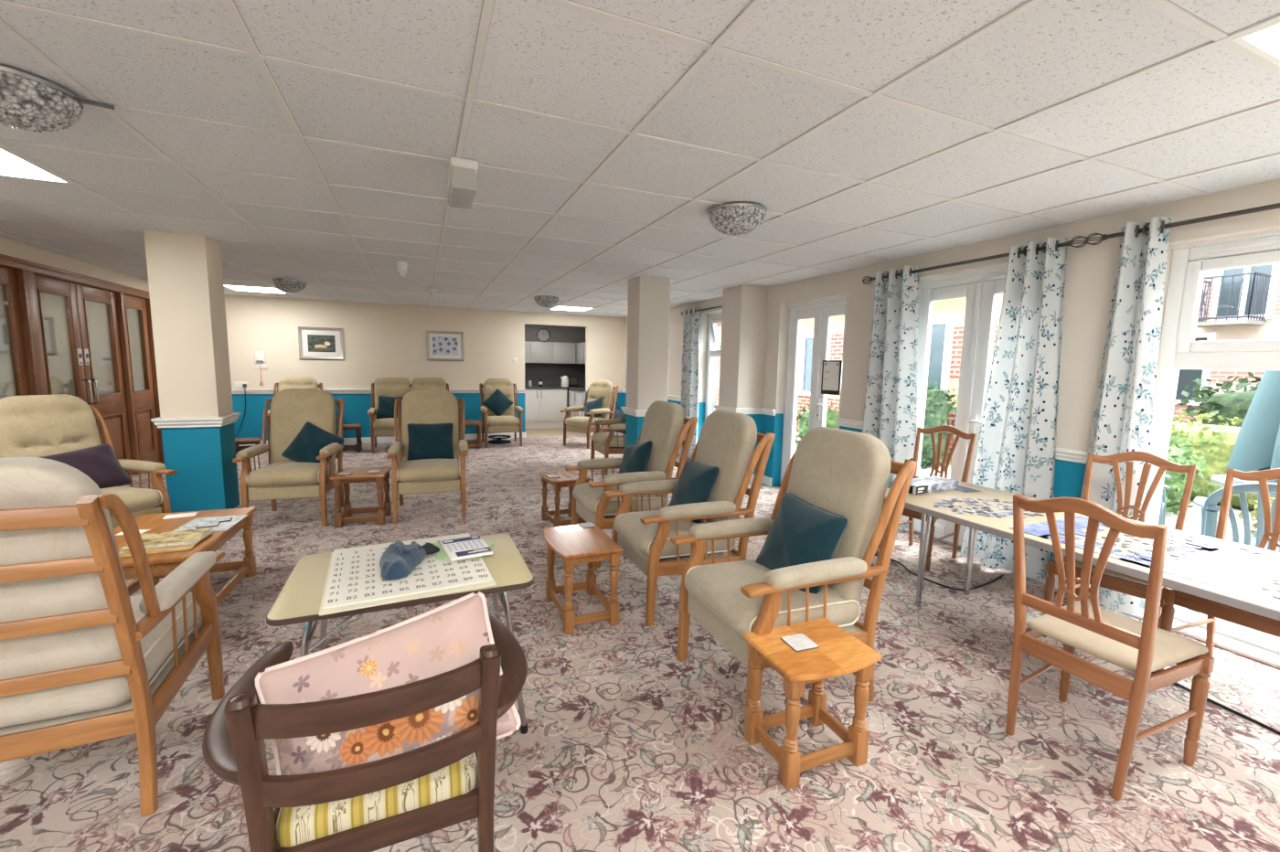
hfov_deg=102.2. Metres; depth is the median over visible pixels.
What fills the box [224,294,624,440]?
wall
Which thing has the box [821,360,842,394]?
framed notice
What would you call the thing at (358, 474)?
side table
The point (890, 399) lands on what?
curtain
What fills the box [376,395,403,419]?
cushion
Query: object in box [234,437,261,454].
side table
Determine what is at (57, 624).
cushion
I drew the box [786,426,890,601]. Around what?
cushion
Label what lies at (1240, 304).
neighbouring building
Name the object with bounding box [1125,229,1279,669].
window
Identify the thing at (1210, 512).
patio chair
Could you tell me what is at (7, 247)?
wall
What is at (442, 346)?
print
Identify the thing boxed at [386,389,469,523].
armchair
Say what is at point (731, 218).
dome light
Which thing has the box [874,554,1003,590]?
cable
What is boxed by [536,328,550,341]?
wall clock
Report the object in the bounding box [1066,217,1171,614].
curtain
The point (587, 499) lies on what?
seat cushion
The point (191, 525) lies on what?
magazine
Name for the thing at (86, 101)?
cable
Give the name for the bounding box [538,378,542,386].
pump bottle
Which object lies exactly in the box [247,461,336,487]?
seat cushion
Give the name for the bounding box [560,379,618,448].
armchair
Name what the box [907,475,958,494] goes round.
box
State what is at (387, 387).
cushion
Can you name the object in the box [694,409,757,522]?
cushion
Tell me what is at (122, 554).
magazine
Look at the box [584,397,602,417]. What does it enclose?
cushion
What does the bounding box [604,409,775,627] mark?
armchair
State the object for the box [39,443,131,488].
cushion
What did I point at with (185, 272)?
column
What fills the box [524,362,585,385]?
backsplash
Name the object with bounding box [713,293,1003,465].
building
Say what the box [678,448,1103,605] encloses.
baseboard
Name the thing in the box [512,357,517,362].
light switch
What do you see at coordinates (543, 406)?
base cabinet
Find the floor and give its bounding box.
[0,427,1279,851]
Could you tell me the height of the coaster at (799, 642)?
0.005 m
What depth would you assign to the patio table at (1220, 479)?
3.70 m
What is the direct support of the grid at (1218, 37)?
attached to the ceiling
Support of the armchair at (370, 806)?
on the floor
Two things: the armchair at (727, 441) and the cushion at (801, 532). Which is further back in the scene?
the armchair at (727, 441)
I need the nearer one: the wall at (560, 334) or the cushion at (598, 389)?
the cushion at (598, 389)
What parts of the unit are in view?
plate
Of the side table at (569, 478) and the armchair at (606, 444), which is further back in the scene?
the armchair at (606, 444)
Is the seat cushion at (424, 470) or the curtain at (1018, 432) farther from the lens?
the seat cushion at (424, 470)
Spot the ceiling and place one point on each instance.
(541, 57)
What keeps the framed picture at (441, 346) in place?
attached to the wall at (381, 340)
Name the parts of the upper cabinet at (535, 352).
door, door, door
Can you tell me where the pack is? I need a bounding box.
[439,535,493,561]
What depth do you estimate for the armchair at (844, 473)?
2.19 m
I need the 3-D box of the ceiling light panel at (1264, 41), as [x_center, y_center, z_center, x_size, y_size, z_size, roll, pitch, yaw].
[2.094,-1.077,1.309,0.624,0.008,0.624,-2,7,-23]
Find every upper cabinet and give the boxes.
[524,341,575,363]
[575,341,585,363]
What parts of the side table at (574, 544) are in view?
leg, leg, leg, leg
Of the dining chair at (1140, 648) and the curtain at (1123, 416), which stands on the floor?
the dining chair at (1140, 648)
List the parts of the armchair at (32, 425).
arm, leg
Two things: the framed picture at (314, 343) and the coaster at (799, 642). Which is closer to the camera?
the coaster at (799, 642)
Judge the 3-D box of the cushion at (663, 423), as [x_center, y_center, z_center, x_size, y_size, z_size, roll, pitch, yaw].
[0.132,0.172,4.059,0.248,0.730,0.520,-2,7,-24]
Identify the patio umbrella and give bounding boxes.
[1226,370,1279,483]
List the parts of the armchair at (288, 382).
leg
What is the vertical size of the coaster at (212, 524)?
0.007 m
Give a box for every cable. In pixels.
[80,98,114,109]
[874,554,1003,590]
[1151,671,1279,735]
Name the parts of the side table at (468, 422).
leg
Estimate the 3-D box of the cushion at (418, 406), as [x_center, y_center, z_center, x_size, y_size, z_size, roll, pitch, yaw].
[-2.073,0.007,5.116,0.520,0.730,0.248,-1,7,-20]
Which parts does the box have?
panel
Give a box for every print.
[307,334,335,351]
[432,336,458,355]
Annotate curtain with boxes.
[680,307,700,458]
[862,266,920,532]
[960,235,1068,579]
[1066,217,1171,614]
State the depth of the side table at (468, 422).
8.58 m
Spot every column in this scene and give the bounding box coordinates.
[143,229,239,512]
[625,275,670,447]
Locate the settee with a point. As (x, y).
(387, 387)
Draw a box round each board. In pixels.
[318,534,496,616]
[322,533,492,608]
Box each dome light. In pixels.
[0,65,83,132]
[272,278,307,292]
[533,296,558,307]
[707,202,767,235]
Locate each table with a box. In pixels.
[113,507,256,618]
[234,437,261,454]
[266,533,533,734]
[329,467,391,528]
[335,423,362,452]
[458,419,482,448]
[539,469,591,527]
[543,522,623,634]
[742,618,881,789]
[885,481,1279,621]
[1210,474,1276,537]
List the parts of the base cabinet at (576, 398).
door, door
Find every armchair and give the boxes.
[0,394,176,528]
[0,457,225,817]
[201,612,527,851]
[232,388,344,530]
[266,376,323,446]
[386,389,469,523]
[479,378,523,447]
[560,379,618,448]
[565,400,698,568]
[586,418,625,475]
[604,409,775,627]
[670,426,917,719]
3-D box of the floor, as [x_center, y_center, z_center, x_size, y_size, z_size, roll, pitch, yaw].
[-2.575,0.921,4.379,9.370,0.104,14.200,-2,7,-23]
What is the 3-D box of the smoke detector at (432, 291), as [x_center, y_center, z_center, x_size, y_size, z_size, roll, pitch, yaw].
[-2.726,-1.770,6.801,0.144,0.082,0.144,-2,7,-23]
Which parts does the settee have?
leg, leg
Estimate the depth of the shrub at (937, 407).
7.64 m
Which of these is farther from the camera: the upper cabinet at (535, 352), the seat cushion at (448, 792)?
the upper cabinet at (535, 352)
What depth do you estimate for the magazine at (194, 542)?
2.65 m
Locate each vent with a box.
[821,300,846,306]
[979,273,1006,279]
[1206,239,1279,254]
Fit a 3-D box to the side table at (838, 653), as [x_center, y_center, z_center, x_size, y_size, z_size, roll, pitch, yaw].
[0.624,1.009,1.905,0.390,0.425,0.320,-2,7,-21]
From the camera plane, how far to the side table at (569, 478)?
4.55 m
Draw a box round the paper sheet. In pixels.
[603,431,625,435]
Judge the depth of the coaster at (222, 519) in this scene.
3.09 m
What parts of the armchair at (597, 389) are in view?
leg, arm, leg, rail, arm, leg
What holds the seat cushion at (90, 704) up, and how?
on the armchair at (83, 660)
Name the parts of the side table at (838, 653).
leg, leg, leg, leg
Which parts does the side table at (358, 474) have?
leg, leg, leg, leg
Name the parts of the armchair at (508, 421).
leg, leg, leg, leg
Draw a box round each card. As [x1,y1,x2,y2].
[114,529,149,535]
[162,512,197,519]
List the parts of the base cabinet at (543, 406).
door, door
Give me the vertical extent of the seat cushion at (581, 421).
0.178 m
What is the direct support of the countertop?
on the base cabinet at (543, 406)
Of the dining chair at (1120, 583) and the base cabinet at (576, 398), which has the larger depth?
the base cabinet at (576, 398)
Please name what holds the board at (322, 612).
on the folding table at (299, 601)
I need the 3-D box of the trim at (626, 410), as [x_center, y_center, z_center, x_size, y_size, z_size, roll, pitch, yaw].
[0.070,-0.168,5.959,0.449,0.075,0.439,-2,7,-23]
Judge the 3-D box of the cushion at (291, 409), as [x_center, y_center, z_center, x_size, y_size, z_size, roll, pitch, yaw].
[-3.152,0.019,4.844,0.520,0.730,0.248,-1,7,-17]
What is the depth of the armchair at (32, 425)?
3.55 m
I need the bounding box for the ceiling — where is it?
[0,0,1279,317]
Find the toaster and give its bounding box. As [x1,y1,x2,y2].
[568,378,579,386]
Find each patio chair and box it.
[1157,474,1172,524]
[1187,482,1279,613]
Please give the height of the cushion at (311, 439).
0.453 m
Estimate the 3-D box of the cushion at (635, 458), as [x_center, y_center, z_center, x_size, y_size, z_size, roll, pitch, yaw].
[-0.052,0.313,4.061,0.202,0.425,0.450,-3,8,-31]
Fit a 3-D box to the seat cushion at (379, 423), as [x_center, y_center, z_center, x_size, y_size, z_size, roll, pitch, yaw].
[-3.977,-0.036,8.314,0.550,0.178,0.629,-2,7,-23]
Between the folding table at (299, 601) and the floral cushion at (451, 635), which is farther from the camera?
the folding table at (299, 601)
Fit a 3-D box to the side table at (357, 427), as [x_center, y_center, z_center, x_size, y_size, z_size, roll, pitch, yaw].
[-4.524,0.193,8.057,0.340,0.420,0.310,-2,7,-23]
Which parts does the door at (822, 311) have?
lever handle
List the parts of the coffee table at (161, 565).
leg, leg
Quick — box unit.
[254,351,267,385]
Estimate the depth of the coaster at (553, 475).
4.52 m
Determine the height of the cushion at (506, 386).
0.730 m
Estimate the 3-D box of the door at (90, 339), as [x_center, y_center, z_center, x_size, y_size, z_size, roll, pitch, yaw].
[-5.645,-0.395,5.061,0.139,2.245,3.950,-2,7,-23]
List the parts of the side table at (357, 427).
leg, leg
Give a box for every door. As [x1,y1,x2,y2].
[0,253,164,475]
[778,295,847,486]
[913,265,1007,549]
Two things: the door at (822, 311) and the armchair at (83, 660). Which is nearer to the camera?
the armchair at (83, 660)
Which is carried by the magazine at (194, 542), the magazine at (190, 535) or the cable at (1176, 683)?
the magazine at (190, 535)
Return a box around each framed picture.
[298,326,344,360]
[426,330,464,361]
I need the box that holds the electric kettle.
[560,375,571,386]
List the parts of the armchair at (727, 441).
leg, arm, leg, arm, rail, rail, rail, leg, rail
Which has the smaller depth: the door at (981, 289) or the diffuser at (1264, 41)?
the diffuser at (1264, 41)
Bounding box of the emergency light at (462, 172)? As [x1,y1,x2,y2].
[447,157,477,207]
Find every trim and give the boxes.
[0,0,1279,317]
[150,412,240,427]
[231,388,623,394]
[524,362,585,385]
[620,406,647,416]
[622,388,1087,463]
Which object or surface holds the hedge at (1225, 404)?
on the ground
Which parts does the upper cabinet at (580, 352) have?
door, door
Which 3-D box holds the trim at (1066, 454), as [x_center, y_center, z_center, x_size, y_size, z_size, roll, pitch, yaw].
[1.101,-0.246,6.787,0.417,0.075,8.330,-2,7,-23]
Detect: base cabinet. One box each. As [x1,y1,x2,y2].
[524,388,566,428]
[568,389,585,417]
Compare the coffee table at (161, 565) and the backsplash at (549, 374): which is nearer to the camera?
the coffee table at (161, 565)
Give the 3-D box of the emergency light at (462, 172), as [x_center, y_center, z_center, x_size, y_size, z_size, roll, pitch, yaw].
[-0.896,-1.213,2.596,0.124,0.140,0.340,-2,7,-23]
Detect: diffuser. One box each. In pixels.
[453,171,470,207]
[1245,23,1279,57]
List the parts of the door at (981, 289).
rail, lever handle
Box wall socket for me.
[234,382,247,437]
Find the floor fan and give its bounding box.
[488,435,511,444]
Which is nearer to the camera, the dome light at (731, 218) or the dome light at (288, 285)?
the dome light at (731, 218)
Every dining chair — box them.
[874,425,976,571]
[1005,493,1215,800]
[1042,451,1196,637]
[1155,468,1279,671]
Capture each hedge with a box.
[1170,409,1270,511]
[1177,371,1260,426]
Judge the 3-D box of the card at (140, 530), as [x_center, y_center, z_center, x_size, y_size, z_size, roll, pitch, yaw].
[-2.821,0.591,2.874,0.120,0.002,0.090,0,7,-11]
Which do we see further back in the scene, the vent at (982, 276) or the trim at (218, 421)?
the trim at (218, 421)
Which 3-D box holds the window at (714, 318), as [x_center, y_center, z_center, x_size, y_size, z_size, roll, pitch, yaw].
[1.175,-0.639,7.427,0.301,1.990,0.890,-2,7,-23]
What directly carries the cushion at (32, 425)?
on the armchair at (32, 425)
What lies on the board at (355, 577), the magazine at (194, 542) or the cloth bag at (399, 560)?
the cloth bag at (399, 560)
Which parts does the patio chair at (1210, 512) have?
leg, leg, arm, seat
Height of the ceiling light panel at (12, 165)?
0.008 m
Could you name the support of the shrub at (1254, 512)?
on the ground
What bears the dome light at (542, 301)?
attached to the ceiling
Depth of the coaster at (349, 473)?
4.44 m
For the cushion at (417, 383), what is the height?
0.730 m
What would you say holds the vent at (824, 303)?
attached to the door at (822, 311)
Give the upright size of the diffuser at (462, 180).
0.078 m
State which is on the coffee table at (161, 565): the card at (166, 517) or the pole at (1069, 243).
the card at (166, 517)
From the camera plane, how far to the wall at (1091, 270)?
3.38 m
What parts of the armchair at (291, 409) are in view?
leg, arm, leg, leg, rail, arm, leg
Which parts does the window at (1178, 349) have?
sill, opener sash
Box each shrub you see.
[794,399,839,447]
[920,381,957,469]
[1163,428,1215,515]
[1237,496,1275,535]
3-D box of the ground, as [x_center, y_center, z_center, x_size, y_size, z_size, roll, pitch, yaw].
[15.979,-0.406,18.843,35.850,0.090,38.000,-2,7,-23]
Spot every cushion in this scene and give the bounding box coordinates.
[0,394,101,458]
[0,457,142,680]
[0,591,200,728]
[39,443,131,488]
[99,486,160,517]
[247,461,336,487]
[255,591,521,808]
[269,388,336,464]
[275,752,477,847]
[277,376,318,391]
[281,421,344,462]
[373,377,410,419]
[373,417,397,429]
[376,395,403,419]
[397,458,459,482]
[401,389,458,461]
[407,422,454,460]
[411,377,446,390]
[482,388,513,415]
[483,378,514,416]
[487,416,519,426]
[565,416,605,427]
[572,482,668,514]
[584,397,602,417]
[586,379,613,418]
[591,431,625,447]
[613,510,735,556]
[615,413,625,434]
[618,440,652,473]
[639,400,683,498]
[667,459,719,523]
[684,558,860,637]
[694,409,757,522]
[755,492,848,594]
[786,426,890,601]
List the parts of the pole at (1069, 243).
rod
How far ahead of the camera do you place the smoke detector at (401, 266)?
4.99 m
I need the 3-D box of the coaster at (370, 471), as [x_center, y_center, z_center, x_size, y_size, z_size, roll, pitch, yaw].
[-2.353,0.403,4.573,0.095,0.005,0.095,0,7,-12]
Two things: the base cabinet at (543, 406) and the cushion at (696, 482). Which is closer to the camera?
the cushion at (696, 482)
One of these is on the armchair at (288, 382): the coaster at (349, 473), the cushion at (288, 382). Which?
the cushion at (288, 382)
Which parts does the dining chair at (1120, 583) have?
leg, leg, seat, seat rail, crest rail, leg, leg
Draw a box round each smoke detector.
[395,260,407,277]
[426,288,438,295]
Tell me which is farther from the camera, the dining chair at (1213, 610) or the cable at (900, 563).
the cable at (900, 563)
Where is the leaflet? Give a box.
[954,485,981,492]
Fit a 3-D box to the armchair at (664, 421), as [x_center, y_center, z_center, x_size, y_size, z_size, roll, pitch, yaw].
[-0.081,0.388,3.991,0.846,1.151,0.678,-2,7,-24]
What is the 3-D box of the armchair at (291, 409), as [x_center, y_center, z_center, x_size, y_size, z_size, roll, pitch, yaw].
[-3.089,0.254,4.651,0.678,1.151,0.846,-1,7,-17]
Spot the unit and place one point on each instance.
(259, 356)
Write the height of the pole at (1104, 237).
0.066 m
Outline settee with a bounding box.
[367,377,448,453]
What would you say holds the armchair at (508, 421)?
on the floor
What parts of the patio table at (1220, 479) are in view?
leg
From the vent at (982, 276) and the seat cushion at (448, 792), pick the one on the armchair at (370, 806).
the seat cushion at (448, 792)
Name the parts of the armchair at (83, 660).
rail, rail, rail, rail, rail, leg, arm, rail, leg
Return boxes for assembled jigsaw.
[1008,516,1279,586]
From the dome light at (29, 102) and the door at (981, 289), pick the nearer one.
the dome light at (29, 102)
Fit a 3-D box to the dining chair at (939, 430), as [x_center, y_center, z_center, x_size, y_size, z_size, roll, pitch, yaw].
[2.169,0.506,3.948,0.558,1.007,0.445,-3,8,-33]
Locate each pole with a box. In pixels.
[680,305,722,315]
[862,235,1088,284]
[1085,202,1279,245]
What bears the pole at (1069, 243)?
attached to the wall at (1091, 270)
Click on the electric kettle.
(564, 379)
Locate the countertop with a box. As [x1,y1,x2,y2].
[524,385,585,391]
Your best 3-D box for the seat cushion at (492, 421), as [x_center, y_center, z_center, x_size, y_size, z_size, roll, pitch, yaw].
[-2.411,-0.088,9.000,0.534,0.178,0.629,-2,7,-22]
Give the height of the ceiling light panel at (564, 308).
0.008 m
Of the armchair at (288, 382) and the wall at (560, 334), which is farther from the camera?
the wall at (560, 334)
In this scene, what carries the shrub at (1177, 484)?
on the ground
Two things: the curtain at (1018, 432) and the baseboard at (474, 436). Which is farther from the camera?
the baseboard at (474, 436)
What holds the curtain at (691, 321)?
hanging from the pole at (720, 305)
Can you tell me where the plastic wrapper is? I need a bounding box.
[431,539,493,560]
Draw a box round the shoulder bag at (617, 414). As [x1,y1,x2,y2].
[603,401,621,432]
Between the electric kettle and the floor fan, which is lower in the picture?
the floor fan
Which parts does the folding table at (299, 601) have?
leg frame, leg frame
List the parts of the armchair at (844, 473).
leg, arm, leg, arm, rail, rail, rail, leg, rail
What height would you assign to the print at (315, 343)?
0.275 m
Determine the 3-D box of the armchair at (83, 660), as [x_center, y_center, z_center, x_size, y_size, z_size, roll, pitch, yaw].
[-1.896,0.625,1.683,0.678,1.151,0.846,-2,7,-23]
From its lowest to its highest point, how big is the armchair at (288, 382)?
1.151 m
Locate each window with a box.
[704,310,722,419]
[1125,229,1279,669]
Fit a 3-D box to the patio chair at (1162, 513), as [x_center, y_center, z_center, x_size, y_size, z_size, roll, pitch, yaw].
[3.937,0.601,4.287,0.666,0.869,0.632,-5,9,-43]
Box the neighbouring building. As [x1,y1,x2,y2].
[1173,263,1279,424]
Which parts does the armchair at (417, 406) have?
arm, leg, leg, leg, leg, arm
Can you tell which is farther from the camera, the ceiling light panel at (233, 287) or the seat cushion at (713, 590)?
the ceiling light panel at (233, 287)
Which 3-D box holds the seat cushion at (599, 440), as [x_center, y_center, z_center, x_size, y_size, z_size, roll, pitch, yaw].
[-0.296,0.182,7.037,0.629,0.178,0.534,-2,7,-23]
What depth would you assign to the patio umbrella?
3.65 m
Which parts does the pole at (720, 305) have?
rod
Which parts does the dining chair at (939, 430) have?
seat rail, leg, leg, crest rail, leg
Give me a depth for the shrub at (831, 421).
9.31 m
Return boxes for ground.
[794,435,1279,639]
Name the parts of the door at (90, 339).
rail, glass pane, architrave, pull handle, pull handle, glass pane, rail, panel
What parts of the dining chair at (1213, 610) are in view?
leg, leg, seat rail, crest rail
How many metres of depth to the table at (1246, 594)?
2.38 m
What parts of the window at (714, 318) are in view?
opener sash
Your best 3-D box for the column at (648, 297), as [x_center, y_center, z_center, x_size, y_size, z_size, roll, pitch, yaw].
[0.076,-0.460,5.924,0.365,2.385,0.355,-2,7,-23]
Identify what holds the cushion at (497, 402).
on the armchair at (508, 421)
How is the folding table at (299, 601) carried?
on the floor
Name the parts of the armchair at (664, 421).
leg, arm, leg, rail, arm, leg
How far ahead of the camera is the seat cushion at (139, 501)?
3.58 m
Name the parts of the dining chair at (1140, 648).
leg, seat rail, leg, seat rail, rail, crest rail, seat, leg, seat rail, seat rail, leg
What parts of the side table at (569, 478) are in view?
leg, leg, leg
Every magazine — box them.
[117,531,213,551]
[118,542,199,558]
[122,527,210,547]
[173,514,248,532]
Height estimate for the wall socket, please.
1.013 m
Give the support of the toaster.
on the countertop
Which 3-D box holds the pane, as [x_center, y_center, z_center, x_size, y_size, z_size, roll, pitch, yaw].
[-5.317,-0.257,4.258,0.052,2.130,0.795,-2,7,-23]
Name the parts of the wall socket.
plate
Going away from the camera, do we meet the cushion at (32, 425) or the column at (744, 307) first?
the cushion at (32, 425)
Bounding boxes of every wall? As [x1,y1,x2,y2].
[0,236,149,291]
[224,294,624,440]
[524,323,585,407]
[623,178,1279,560]
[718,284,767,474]
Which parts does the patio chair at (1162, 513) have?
leg, leg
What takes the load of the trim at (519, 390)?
attached to the wall at (381, 340)
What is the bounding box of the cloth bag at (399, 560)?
[379,540,439,579]
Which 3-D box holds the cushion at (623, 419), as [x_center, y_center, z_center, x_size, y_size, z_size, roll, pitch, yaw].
[-0.185,-0.066,7.085,0.219,0.334,0.385,-2,7,-23]
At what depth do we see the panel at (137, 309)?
6.56 m
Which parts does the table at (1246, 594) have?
leg, leg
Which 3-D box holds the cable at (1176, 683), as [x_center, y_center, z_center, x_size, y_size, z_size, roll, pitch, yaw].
[2.538,1.222,2.169,0.057,0.010,1.310,-1,7,-16]
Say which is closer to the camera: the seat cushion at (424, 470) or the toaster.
the seat cushion at (424, 470)
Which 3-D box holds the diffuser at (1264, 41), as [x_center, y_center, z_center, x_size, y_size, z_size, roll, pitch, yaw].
[2.094,-1.079,1.309,0.590,0.004,0.590,-2,7,-23]
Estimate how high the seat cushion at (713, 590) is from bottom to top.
0.178 m
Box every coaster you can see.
[195,522,220,528]
[209,516,232,522]
[337,471,352,475]
[367,469,381,472]
[546,474,560,478]
[578,522,596,528]
[780,633,819,651]
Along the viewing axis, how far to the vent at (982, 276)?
3.89 m
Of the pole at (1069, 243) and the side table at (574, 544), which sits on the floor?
the side table at (574, 544)
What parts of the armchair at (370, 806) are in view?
arm, leg, rail, seat rail, leg, arm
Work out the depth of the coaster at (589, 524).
3.17 m
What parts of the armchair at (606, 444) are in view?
leg, arm, leg, arm, rail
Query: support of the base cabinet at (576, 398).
on the floor
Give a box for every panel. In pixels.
[0,146,72,183]
[123,294,159,462]
[224,285,286,293]
[549,306,593,311]
[1231,21,1279,66]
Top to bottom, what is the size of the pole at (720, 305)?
0.066 m
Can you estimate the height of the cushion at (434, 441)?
0.352 m
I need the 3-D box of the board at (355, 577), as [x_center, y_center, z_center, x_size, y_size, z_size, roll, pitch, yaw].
[-0.906,0.541,2.025,0.535,0.006,0.575,-2,8,-27]
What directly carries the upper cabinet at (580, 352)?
attached to the wall
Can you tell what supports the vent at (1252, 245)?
attached to the window at (1178, 349)
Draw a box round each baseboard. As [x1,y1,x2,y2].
[238,431,602,446]
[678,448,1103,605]

